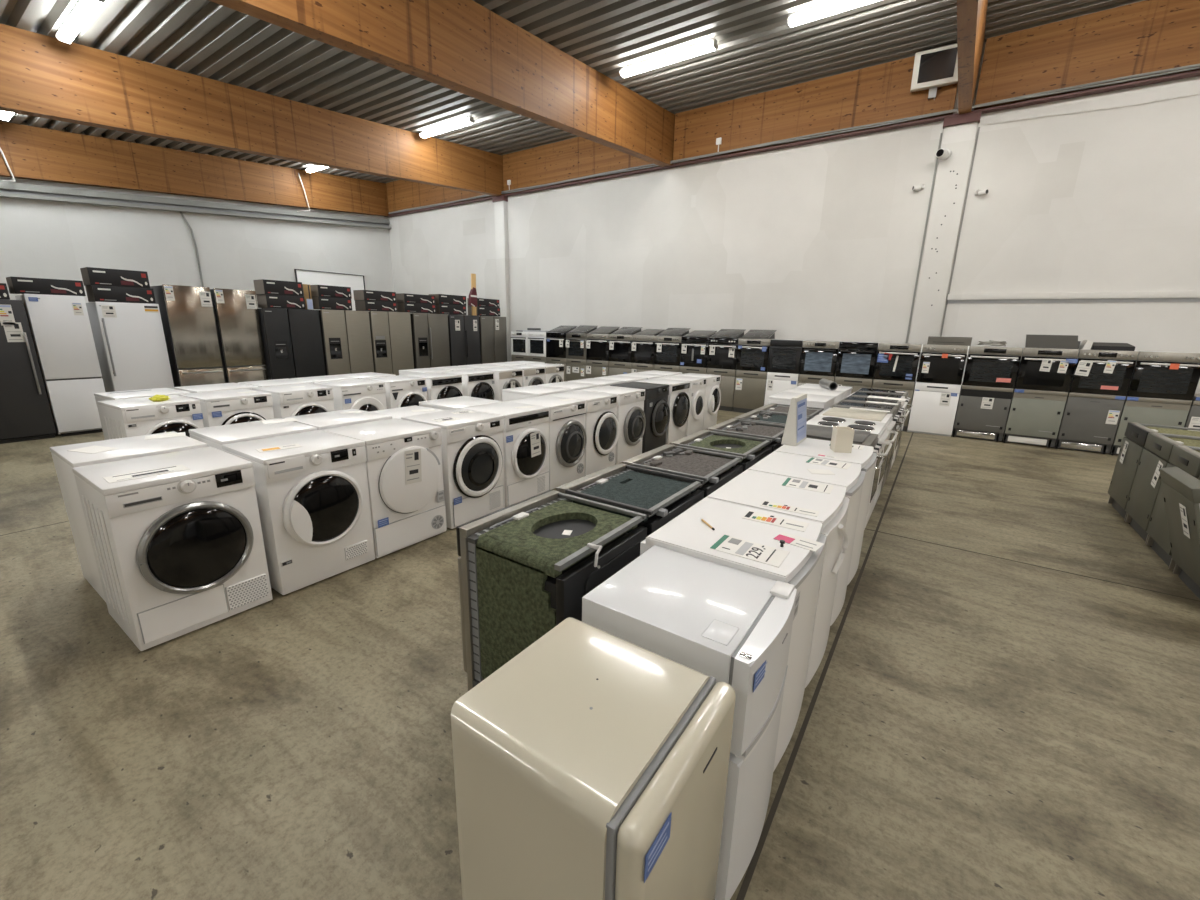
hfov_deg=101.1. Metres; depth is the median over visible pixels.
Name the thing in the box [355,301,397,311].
carton
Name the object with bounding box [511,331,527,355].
oven
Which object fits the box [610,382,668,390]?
countertop
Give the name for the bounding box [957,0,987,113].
roof beam
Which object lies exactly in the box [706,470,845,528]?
countertop
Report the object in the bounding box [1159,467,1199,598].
dishwasher
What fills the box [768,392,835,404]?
countertop
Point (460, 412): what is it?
sheet
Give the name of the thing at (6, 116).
ceiling lamp
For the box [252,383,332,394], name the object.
countertop
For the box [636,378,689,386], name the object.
countertop
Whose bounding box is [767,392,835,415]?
dishwasher
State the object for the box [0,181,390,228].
pipe
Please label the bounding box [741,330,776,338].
cooktop
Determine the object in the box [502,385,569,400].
washing machine
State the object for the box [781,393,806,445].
card stand
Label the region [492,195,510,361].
wall column
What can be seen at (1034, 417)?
dishwasher
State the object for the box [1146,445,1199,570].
dishwasher
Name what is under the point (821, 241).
wall
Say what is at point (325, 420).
washing machine
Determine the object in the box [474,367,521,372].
countertop
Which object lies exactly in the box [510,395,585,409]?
countertop
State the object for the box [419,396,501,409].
washing machine
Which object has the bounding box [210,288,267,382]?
fridge
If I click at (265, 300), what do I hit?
carton
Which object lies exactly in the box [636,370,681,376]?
washing machine
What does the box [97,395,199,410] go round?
countertop
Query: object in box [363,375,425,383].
countertop
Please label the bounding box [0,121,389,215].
roof beam
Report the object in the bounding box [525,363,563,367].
countertop
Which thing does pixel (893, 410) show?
cooktop
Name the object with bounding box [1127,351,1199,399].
oven
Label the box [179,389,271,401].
countertop
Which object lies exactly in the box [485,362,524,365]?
washing machine
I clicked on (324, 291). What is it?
print
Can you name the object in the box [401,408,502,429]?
countertop
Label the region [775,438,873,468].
countertop
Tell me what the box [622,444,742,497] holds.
dishwasher
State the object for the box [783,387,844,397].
countertop
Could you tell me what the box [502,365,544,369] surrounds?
countertop
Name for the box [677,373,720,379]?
countertop
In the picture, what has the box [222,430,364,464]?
countertop
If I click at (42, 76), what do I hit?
roof beam
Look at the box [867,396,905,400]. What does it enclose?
sheet
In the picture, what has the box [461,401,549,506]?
dryer
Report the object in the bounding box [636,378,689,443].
washing machine
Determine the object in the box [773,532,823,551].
sheet
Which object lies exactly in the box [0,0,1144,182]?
ceiling
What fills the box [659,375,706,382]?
countertop
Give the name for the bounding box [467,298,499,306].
carton
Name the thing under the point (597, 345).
oven
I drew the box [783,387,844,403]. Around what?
dishwasher
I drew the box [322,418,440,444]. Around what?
countertop
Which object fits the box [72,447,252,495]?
countertop
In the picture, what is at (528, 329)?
hood
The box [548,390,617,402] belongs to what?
countertop
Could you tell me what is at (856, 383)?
dishwasher
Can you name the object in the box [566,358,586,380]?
dishwasher
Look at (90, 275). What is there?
carton
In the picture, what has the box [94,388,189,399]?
countertop
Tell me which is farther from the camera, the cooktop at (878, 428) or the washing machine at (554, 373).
the washing machine at (554, 373)
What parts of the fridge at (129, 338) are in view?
door handle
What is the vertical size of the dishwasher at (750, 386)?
0.820 m
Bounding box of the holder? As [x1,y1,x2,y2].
[306,299,312,309]
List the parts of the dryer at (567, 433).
detergent drawer, door handle, control panel, door, door glass, knob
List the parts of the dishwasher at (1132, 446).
frame post, door, control panel, rail, rail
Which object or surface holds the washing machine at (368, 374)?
on the floor
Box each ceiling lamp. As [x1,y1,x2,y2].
[0,111,13,120]
[56,0,104,43]
[305,165,327,172]
[419,116,474,137]
[619,38,717,77]
[787,0,877,27]
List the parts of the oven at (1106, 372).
door handle, control panel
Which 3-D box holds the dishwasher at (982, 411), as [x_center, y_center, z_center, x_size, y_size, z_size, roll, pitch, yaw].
[5.984,-0.608,7.755,0.618,0.820,0.590,11,17,33]
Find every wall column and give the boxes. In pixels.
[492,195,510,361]
[906,111,981,343]
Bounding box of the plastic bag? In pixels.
[149,394,169,401]
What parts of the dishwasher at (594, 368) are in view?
door, control panel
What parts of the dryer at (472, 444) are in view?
detergent drawer, door handle, control panel, door, knob, door glass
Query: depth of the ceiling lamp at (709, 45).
7.23 m
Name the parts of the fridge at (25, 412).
door handle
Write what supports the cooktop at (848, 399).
in the range at (900, 410)
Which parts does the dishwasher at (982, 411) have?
door, control panel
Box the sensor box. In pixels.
[716,138,721,151]
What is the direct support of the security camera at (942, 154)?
attached to the wall column at (959, 134)
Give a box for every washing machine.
[50,431,206,601]
[94,388,189,439]
[97,395,203,439]
[174,383,257,392]
[179,389,273,427]
[189,418,316,450]
[222,430,374,594]
[238,378,312,386]
[252,383,334,418]
[283,409,391,429]
[290,375,357,384]
[314,379,386,411]
[337,372,395,378]
[363,375,426,408]
[370,405,444,418]
[399,368,451,375]
[404,372,462,400]
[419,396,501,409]
[433,366,477,370]
[442,369,494,399]
[459,364,501,367]
[474,367,522,401]
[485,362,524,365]
[502,365,544,386]
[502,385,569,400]
[508,361,544,363]
[525,363,563,383]
[538,381,599,390]
[568,378,624,386]
[581,386,645,463]
[596,375,645,382]
[610,382,669,452]
[620,373,664,378]
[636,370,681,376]
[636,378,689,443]
[659,375,706,435]
[677,373,720,429]
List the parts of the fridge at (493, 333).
door, door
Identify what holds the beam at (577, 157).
attached to the wall at (821, 241)
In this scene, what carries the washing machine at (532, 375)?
on the floor
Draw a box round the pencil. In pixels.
[702,519,714,529]
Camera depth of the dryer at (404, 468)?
3.47 m
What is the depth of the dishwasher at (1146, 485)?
3.98 m
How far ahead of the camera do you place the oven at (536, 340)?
12.26 m
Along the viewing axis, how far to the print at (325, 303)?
9.12 m
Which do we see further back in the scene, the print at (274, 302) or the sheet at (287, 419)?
the print at (274, 302)
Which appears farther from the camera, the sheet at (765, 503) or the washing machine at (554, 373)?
the washing machine at (554, 373)
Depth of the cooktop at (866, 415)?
4.47 m
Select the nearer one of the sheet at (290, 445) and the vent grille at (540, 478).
the sheet at (290, 445)
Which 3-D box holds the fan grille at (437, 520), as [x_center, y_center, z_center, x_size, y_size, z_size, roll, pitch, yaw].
[-1.238,0.549,3.761,0.012,0.110,0.110,11,17,33]
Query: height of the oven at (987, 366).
0.677 m
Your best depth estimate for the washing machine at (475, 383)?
7.71 m
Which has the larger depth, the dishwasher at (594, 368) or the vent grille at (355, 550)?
the dishwasher at (594, 368)
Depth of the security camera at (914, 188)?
7.91 m
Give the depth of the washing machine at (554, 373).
9.35 m
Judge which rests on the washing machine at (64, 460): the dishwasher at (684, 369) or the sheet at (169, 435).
the sheet at (169, 435)
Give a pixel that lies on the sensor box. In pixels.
(718, 140)
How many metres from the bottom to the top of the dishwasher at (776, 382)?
0.820 m
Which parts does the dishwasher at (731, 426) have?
rail, rail, rail, panel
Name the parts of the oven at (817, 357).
door, door handle, control panel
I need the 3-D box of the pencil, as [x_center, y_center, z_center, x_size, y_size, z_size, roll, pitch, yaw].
[0.419,0.290,1.918,0.008,0.007,0.097,-3,15,-15]
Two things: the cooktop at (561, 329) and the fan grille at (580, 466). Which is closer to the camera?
the fan grille at (580, 466)
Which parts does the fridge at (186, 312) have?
door, door, door handle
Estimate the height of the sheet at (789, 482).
0.002 m
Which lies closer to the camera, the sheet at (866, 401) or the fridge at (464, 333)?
the sheet at (866, 401)
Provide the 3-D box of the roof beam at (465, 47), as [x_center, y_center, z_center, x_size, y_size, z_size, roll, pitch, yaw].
[-3.996,-3.671,2.641,0.200,2.579,19.088,11,17,33]
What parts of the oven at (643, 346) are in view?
control panel, ceramic hob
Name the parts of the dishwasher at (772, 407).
rail, rail, panel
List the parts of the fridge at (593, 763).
door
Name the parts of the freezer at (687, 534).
rubber knob, door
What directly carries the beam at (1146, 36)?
attached to the wall at (821, 241)
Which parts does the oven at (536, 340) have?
door, control panel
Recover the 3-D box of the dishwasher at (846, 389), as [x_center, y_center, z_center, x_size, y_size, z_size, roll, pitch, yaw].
[3.001,-0.430,6.723,0.606,0.860,0.596,11,17,33]
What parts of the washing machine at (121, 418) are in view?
detergent drawer, control panel, knob, door, door glass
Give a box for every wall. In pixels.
[0,119,393,311]
[388,42,1199,393]
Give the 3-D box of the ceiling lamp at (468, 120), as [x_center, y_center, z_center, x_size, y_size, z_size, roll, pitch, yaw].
[-3.128,-6.552,10.028,1.560,0.107,0.140,11,17,33]
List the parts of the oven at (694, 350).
door, door handle, control panel, ceramic hob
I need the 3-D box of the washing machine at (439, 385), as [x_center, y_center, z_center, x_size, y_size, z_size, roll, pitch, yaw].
[-2.437,-0.695,7.362,0.636,0.845,0.590,9,16,30]
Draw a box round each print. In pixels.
[0,285,6,297]
[18,280,82,293]
[93,270,146,285]
[98,288,152,301]
[267,282,301,294]
[269,297,303,307]
[320,287,349,296]
[321,299,350,308]
[366,292,394,300]
[368,302,395,310]
[407,295,433,302]
[407,304,434,311]
[441,296,464,303]
[442,306,464,313]
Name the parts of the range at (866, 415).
glass lid, drawer, oven door, control panel, door handle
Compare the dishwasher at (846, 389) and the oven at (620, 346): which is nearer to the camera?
the dishwasher at (846, 389)
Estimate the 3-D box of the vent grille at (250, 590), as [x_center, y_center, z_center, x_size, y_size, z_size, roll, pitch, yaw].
[-1.960,0.789,2.748,0.011,0.140,0.195,11,17,33]
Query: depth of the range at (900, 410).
5.33 m
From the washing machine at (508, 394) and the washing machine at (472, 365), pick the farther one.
the washing machine at (472, 365)
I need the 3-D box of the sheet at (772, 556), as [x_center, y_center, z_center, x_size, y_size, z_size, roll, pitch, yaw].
[0.519,0.346,1.712,0.235,0.002,0.140,11,17,33]
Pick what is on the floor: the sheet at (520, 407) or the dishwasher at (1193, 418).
the dishwasher at (1193, 418)
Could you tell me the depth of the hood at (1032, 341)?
6.96 m
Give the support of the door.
in the wall at (39, 238)
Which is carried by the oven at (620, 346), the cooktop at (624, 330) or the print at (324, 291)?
the cooktop at (624, 330)
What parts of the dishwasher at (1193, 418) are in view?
control panel, oven top panel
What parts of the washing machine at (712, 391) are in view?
door handle, control panel, door, door glass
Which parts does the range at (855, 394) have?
ceramic plate, oven door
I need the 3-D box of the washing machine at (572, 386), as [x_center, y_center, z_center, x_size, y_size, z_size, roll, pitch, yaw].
[-0.430,-0.432,6.470,0.656,0.850,0.582,11,17,33]
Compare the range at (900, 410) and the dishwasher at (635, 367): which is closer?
the range at (900, 410)
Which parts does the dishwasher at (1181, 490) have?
frame post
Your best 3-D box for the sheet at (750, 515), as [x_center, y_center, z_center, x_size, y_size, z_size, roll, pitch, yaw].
[0.703,0.283,1.979,0.240,0.002,0.100,10,17,31]
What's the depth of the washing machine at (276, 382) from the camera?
5.97 m
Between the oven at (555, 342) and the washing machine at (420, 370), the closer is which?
the washing machine at (420, 370)
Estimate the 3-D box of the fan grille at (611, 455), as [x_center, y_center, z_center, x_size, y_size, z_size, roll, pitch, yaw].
[0.134,0.080,5.693,0.012,0.110,0.110,11,17,33]
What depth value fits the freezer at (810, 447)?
3.07 m
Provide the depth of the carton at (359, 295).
9.71 m
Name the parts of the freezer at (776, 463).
door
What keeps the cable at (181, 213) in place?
attached to the wall at (39, 238)
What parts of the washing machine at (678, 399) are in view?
control panel, door, door glass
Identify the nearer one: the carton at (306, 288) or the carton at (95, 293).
the carton at (95, 293)
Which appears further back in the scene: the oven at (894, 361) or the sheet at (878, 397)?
the oven at (894, 361)
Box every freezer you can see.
[15,294,104,436]
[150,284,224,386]
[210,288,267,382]
[582,545,796,899]
[640,497,826,771]
[706,470,848,687]
[747,451,864,625]
[775,438,876,584]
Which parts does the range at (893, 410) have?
ceramic plate, drawer, oven door, door handle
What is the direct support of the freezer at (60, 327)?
on the floor
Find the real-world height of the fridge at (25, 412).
1.760 m
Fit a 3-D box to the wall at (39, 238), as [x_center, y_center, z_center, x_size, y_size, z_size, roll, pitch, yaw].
[-12.302,-4.008,8.334,0.200,6.400,19.300,11,17,33]
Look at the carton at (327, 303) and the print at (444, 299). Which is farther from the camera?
the print at (444, 299)
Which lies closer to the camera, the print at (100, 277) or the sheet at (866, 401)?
the sheet at (866, 401)
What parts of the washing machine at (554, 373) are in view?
control panel, door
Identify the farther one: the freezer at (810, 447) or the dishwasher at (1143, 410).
the dishwasher at (1143, 410)
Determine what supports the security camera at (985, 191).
attached to the wall at (821, 241)
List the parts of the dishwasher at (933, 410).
control panel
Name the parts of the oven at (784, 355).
door, door handle, control panel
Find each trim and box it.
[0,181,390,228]
[384,70,1199,217]
[947,290,1199,302]
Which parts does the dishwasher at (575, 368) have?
control panel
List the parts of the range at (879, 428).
drawer, oven door, control panel, door handle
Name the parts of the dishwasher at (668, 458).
control panel, rail, rail, rail, panel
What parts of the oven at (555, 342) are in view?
control panel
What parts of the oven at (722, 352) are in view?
door, door handle, control panel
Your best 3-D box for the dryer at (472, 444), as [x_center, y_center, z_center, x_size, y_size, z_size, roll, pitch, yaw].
[-1.201,0.135,4.168,0.617,0.845,0.590,11,17,33]
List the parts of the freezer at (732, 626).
hinge plate, door, door handle, door, door handle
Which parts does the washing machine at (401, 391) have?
control panel, door, door glass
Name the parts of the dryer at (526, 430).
door handle, control panel, door, door glass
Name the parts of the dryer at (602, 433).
door handle, control panel, door, door glass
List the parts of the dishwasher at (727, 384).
control panel, door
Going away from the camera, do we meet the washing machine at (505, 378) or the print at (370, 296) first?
the washing machine at (505, 378)
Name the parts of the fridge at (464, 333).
door, door handle, door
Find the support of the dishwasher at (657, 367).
on the floor
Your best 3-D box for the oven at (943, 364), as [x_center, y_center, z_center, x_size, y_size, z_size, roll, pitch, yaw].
[5.472,-1.383,7.899,0.608,0.588,0.608,11,17,33]
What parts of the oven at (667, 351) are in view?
door handle, door, control panel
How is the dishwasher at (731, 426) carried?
on the floor
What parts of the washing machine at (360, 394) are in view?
control panel, door, door glass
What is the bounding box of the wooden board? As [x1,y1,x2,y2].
[468,273,476,315]
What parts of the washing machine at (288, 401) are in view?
detergent drawer, control panel, door, knob, door glass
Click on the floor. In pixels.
(1002, 699)
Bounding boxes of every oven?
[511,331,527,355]
[528,332,558,356]
[546,332,565,357]
[566,333,589,359]
[586,334,621,360]
[609,334,631,362]
[631,329,663,363]
[654,336,684,365]
[680,330,716,367]
[707,338,746,369]
[736,339,777,371]
[767,339,808,373]
[799,340,843,375]
[835,342,878,378]
[873,343,921,381]
[916,344,968,384]
[962,340,1022,387]
[1014,347,1078,391]
[1069,349,1138,395]
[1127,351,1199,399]
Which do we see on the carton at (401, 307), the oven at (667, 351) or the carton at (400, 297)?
the carton at (400, 297)
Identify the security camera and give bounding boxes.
[912,184,924,190]
[936,148,951,159]
[974,189,987,195]
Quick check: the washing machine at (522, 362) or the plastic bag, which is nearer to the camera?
the plastic bag
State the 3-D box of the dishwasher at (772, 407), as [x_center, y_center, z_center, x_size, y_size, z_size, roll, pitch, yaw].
[1.969,-0.040,5.212,0.580,0.800,0.589,11,17,33]
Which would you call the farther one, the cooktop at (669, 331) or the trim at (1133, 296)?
the cooktop at (669, 331)
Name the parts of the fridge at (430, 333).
door, door handle, door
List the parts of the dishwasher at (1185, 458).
frame post, door, frame post, control panel, rail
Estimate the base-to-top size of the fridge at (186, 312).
2.050 m
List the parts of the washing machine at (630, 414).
control panel, door, door glass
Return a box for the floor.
[0,410,1199,899]
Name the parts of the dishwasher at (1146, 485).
frame post, door, control panel, rail, rail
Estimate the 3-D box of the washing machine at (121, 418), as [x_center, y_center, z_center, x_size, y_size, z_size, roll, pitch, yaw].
[-4.120,-0.040,4.626,0.636,0.845,0.574,9,16,30]
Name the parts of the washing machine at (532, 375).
control panel, door, door glass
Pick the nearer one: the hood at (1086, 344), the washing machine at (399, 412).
the washing machine at (399, 412)
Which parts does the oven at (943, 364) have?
door handle, control panel, panel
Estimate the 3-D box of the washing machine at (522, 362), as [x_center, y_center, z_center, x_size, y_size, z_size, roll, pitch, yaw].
[-1.552,-1.372,10.110,0.656,0.850,0.582,9,16,30]
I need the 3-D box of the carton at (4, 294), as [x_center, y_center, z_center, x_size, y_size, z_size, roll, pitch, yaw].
[-7.590,-1.926,5.954,0.362,0.190,0.551,11,17,33]
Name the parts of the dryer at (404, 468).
control panel, door, door handle, knob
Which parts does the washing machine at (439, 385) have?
control panel, door, door glass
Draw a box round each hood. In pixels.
[518,328,547,331]
[927,336,971,345]
[1025,334,1080,348]
[1079,340,1134,350]
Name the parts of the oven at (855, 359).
door handle, control panel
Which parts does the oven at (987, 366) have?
cable coil, door handle, control panel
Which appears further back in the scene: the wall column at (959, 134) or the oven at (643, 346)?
the oven at (643, 346)
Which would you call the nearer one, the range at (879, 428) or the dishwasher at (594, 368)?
the range at (879, 428)
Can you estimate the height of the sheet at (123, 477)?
0.002 m
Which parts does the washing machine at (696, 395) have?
door, control panel, door glass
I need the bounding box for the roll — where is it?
[819,379,837,389]
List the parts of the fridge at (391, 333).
door, door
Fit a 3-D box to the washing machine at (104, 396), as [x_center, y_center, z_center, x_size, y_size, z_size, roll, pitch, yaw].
[-4.638,-0.171,5.091,0.656,0.851,0.582,9,16,30]
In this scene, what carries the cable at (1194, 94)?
attached to the wall at (821, 241)
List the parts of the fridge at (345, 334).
door, door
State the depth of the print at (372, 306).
9.86 m
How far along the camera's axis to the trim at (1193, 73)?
8.11 m
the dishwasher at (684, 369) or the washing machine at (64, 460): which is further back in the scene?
the dishwasher at (684, 369)
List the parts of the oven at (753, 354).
door, control panel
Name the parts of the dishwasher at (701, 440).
control panel, rail, rail, rail, panel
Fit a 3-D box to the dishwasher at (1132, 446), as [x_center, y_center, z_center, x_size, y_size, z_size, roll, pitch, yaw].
[5.004,0.233,4.336,0.582,0.820,0.572,11,17,33]
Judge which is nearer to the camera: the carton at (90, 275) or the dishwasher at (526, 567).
the dishwasher at (526, 567)
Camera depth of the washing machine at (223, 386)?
5.45 m
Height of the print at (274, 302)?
0.167 m
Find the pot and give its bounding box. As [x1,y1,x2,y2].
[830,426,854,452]
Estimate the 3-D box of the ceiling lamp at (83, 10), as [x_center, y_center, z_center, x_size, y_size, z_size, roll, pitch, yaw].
[-6.093,-5.057,5.768,1.560,0.107,0.140,11,17,33]
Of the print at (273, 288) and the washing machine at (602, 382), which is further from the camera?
the print at (273, 288)
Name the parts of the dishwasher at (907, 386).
control panel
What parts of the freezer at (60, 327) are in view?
door, door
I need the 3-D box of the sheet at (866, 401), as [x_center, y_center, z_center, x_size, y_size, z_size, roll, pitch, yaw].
[3.009,-0.502,5.264,0.300,0.002,0.120,11,17,33]
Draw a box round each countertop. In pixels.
[50,431,206,467]
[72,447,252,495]
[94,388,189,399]
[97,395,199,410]
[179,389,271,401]
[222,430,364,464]
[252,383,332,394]
[314,379,384,388]
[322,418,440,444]
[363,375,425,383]
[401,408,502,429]
[404,372,461,379]
[442,369,493,375]
[461,401,549,417]
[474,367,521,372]
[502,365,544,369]
[502,385,569,395]
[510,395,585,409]
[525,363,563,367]
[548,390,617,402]
[581,386,644,395]
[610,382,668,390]
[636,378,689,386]
[645,497,821,582]
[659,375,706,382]
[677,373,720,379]
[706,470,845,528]
[747,451,861,491]
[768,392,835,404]
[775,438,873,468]
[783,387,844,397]
[797,383,852,392]
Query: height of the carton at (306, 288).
0.425 m
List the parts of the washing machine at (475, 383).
control panel, door, door glass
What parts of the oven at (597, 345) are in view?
door, control panel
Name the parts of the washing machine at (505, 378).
control panel, door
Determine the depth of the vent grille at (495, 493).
4.23 m
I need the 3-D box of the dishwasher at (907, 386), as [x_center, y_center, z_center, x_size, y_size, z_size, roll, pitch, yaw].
[4.975,-0.798,8.428,0.593,0.820,0.586,11,17,33]
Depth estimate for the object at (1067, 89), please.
8.00 m
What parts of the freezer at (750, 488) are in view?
door, door handle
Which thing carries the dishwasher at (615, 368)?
on the floor
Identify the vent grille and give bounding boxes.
[225,574,268,610]
[344,540,368,560]
[489,488,500,509]
[537,475,544,492]
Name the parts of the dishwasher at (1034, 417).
control panel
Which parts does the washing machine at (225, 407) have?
control panel, knob, door, door glass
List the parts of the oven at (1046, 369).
door handle, control panel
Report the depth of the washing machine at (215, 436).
3.38 m
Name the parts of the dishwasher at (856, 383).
control panel, door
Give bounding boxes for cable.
[0,148,15,180]
[180,212,203,286]
[296,173,309,211]
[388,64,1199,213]
[985,94,1197,124]
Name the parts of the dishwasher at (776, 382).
control panel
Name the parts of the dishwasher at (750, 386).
control panel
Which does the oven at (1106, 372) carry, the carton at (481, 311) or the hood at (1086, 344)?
the hood at (1086, 344)
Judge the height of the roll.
0.110 m
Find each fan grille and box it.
[432,515,443,528]
[577,463,583,472]
[609,452,613,461]
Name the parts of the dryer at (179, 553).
door handle, control panel, knob, door, door glass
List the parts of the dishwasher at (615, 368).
door, control panel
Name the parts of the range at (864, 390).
ceramic plate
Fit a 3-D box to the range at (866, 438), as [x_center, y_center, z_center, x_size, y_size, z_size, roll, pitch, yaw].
[1.746,0.294,3.739,0.625,0.864,0.460,11,17,33]
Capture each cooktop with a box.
[548,325,576,332]
[568,325,597,332]
[589,326,619,333]
[611,327,642,334]
[658,328,690,335]
[711,329,745,337]
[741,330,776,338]
[806,433,877,445]
[807,415,885,435]
[818,408,892,423]
[830,402,896,415]
[839,397,900,407]
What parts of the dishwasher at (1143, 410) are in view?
control panel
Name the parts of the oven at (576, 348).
control panel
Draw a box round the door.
[294,269,364,310]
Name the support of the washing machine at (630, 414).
on the floor
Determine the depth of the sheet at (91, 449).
2.83 m
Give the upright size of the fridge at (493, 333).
1.765 m
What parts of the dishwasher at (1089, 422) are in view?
control panel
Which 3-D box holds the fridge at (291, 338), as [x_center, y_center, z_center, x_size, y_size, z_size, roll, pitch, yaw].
[-5.598,-1.625,8.900,0.672,1.770,0.903,11,17,33]
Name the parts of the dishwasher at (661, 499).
control panel, rail, rail, rail, panel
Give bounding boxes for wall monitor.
[899,44,957,123]
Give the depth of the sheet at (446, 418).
3.92 m
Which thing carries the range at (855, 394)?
on the floor
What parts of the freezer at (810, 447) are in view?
door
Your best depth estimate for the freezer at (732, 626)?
1.36 m
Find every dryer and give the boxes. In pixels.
[72,447,272,650]
[322,418,446,557]
[401,408,504,528]
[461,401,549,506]
[510,395,586,489]
[548,390,618,475]
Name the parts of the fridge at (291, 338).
door, door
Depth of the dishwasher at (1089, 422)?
6.87 m
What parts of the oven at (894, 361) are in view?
door handle, control panel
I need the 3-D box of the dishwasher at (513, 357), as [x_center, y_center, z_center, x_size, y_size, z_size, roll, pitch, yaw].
[-1.910,-2.093,13.003,0.578,0.820,0.586,11,17,33]
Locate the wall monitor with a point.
(937, 67)
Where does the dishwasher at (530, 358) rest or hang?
on the floor
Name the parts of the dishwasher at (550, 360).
control panel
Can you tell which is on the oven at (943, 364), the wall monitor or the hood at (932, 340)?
the hood at (932, 340)
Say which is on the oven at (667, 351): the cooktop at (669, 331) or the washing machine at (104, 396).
the cooktop at (669, 331)
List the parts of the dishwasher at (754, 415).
rail, rail, rail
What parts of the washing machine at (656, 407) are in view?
control panel, door, door glass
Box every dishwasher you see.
[456,490,646,690]
[511,355,527,360]
[528,356,546,362]
[546,357,565,380]
[556,463,703,535]
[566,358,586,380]
[586,360,608,378]
[608,361,630,375]
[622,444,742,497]
[631,363,653,372]
[654,364,679,371]
[670,430,771,471]
[680,366,706,373]
[707,368,735,410]
[707,418,784,452]
[733,370,766,412]
[734,410,810,436]
[755,403,823,420]
[764,372,798,405]
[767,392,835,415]
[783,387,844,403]
[797,383,852,398]
[798,374,835,385]
[835,376,872,393]
[872,379,915,430]
[907,382,960,436]
[952,382,1013,441]
[1002,387,1067,447]
[1055,392,1125,453]
[1108,422,1199,523]
[1110,396,1191,454]
[1125,433,1199,546]
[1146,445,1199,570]
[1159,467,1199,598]
[1183,394,1199,430]
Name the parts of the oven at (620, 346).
control panel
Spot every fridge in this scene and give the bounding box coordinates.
[0,299,55,443]
[86,302,173,391]
[258,308,325,379]
[318,309,373,375]
[369,311,413,375]
[410,313,449,368]
[448,315,480,365]
[451,617,735,899]
[479,316,506,363]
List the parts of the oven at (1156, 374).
control panel, door handle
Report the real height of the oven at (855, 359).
0.588 m
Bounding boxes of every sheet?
[67,445,118,453]
[103,465,188,482]
[144,432,185,439]
[256,444,301,452]
[260,418,298,423]
[340,410,361,413]
[412,409,434,411]
[432,417,459,421]
[451,411,474,413]
[513,406,533,408]
[710,535,789,567]
[742,511,808,531]
[760,501,819,516]
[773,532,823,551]
[782,478,833,493]
[806,457,851,468]
[829,444,863,449]
[850,407,889,411]
[866,401,897,404]
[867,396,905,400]
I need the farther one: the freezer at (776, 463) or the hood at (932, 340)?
the hood at (932, 340)
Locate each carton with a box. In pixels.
[0,283,9,299]
[6,277,85,295]
[80,267,149,287]
[85,285,155,303]
[253,279,302,295]
[256,294,305,308]
[302,284,311,308]
[310,285,351,298]
[312,297,351,309]
[353,290,395,301]
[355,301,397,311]
[396,293,434,303]
[397,303,435,312]
[429,294,465,305]
[430,304,466,314]
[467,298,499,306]
[468,306,499,315]
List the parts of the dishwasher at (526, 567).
door, frame post, control panel, rail, panel, rail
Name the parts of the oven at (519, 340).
control panel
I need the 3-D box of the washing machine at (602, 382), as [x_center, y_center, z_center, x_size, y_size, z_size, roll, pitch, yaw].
[-0.077,-0.550,6.967,0.656,0.850,0.582,11,17,33]
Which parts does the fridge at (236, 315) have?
door, door handle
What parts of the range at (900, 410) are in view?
ceramic plate, drawer, oven door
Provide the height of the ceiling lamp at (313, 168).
0.107 m
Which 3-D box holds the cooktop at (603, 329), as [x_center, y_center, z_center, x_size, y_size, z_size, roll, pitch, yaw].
[0.110,-2.769,11.398,0.536,0.164,0.527,11,17,33]
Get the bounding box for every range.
[806,424,884,491]
[807,415,891,529]
[818,407,897,508]
[830,402,901,492]
[839,397,905,478]
[847,392,908,469]
[855,388,912,457]
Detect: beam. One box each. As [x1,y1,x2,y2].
[0,23,504,195]
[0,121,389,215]
[209,0,674,166]
[386,180,492,214]
[503,137,660,193]
[673,56,957,163]
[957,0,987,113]
[974,0,1199,109]
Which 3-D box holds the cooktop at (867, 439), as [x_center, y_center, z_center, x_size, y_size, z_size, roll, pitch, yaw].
[1.724,-0.106,3.660,0.552,0.022,0.460,11,17,33]
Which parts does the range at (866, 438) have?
glass lid, control panel, door handle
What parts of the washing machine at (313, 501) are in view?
detergent drawer, door handle, control panel, knob, door, door glass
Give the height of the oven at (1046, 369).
0.588 m
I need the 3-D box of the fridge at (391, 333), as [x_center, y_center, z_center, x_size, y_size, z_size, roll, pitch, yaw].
[-4.523,-1.992,10.414,0.672,1.785,0.888,11,17,33]

